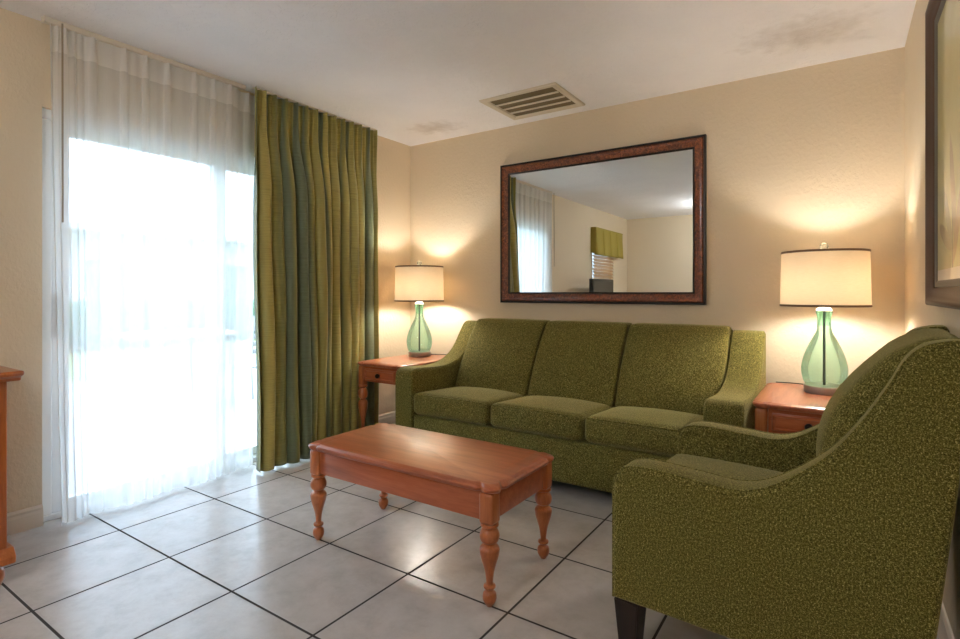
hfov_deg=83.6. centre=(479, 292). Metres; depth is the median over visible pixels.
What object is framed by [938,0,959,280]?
print
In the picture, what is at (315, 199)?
drape
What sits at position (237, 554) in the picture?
floor
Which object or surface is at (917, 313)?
wall
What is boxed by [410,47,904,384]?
wall
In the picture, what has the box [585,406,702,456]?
seat cushion
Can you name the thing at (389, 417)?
baseboard
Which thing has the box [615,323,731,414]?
cushion
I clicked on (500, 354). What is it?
cushion
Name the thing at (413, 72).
ceiling
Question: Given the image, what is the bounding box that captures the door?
[42,108,256,521]
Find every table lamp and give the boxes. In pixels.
[394,261,446,356]
[776,242,871,395]
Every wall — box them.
[0,8,409,512]
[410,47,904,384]
[905,0,959,638]
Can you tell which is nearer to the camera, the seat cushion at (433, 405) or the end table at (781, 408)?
the end table at (781, 408)
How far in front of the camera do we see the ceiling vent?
3.69 m
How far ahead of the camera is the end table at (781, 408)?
2.52 m
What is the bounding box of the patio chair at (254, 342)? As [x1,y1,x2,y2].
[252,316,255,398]
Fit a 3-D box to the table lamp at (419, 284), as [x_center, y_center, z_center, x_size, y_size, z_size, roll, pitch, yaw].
[-0.490,0.129,4.376,0.404,0.776,0.417,0,0,34]
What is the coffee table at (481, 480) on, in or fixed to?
on the floor at (237, 554)
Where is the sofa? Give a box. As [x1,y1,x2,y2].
[395,318,765,492]
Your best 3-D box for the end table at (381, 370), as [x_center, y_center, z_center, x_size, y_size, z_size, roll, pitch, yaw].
[-0.555,0.822,4.174,0.470,0.610,0.715,0,0,34]
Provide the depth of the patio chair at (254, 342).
5.81 m
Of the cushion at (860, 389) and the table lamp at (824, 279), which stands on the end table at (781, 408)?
the table lamp at (824, 279)
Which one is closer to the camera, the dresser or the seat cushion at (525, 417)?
the dresser
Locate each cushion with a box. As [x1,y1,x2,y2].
[414,386,527,424]
[455,318,549,395]
[491,395,615,439]
[528,320,631,406]
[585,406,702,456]
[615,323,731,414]
[667,454,782,479]
[816,328,953,455]
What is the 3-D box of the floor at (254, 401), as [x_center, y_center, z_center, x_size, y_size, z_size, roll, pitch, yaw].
[-3.040,1.202,5.853,4.850,0.090,17.000,0,0,34]
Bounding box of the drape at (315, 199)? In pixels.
[253,87,378,472]
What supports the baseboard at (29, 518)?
attached to the wall at (25, 65)
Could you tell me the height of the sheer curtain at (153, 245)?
2.398 m
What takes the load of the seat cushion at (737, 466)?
on the armchair at (840, 526)
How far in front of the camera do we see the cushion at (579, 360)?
3.52 m
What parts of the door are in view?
panel, panel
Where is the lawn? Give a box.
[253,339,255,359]
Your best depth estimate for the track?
2.96 m
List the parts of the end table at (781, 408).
post, drawer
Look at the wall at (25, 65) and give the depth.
2.56 m
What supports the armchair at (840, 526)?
on the floor at (237, 554)
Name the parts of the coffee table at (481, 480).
post, leg, leg, leg, post, leg, post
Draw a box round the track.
[41,15,375,129]
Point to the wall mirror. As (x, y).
(627, 224)
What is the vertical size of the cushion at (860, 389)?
0.616 m
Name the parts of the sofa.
arm, arm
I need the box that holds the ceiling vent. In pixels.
[479,82,584,119]
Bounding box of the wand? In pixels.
[61,23,63,221]
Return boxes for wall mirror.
[500,134,706,304]
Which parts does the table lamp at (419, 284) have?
trim, trim, glass, lamp shade, rod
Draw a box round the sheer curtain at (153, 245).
[50,23,254,522]
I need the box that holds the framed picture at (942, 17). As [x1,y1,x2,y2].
[925,0,959,309]
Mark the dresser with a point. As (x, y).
(7, 551)
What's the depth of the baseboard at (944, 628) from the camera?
1.69 m
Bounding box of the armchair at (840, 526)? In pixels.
[612,325,959,638]
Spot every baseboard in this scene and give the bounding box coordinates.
[7,504,42,535]
[378,411,394,423]
[937,601,954,638]
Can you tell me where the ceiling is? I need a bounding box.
[0,0,915,145]
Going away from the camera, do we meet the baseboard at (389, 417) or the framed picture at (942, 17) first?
the framed picture at (942, 17)
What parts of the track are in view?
rail, rail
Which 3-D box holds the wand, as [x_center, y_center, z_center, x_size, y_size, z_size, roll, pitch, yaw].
[-1.986,-0.806,2.554,0.012,0.945,0.008,0,0,34]
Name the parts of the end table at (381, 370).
leg, post, drawer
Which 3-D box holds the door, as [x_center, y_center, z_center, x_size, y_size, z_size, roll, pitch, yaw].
[-1.657,0.112,3.394,0.153,2.029,1.828,0,0,34]
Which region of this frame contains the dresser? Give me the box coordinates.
[0,366,23,584]
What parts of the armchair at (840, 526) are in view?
leg, arm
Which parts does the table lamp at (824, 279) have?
rod, glass, lamp shade, trim, trim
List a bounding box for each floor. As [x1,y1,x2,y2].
[0,423,938,638]
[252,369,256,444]
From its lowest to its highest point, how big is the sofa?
0.926 m
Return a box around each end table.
[358,354,444,427]
[752,383,831,433]
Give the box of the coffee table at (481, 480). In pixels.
[308,423,553,606]

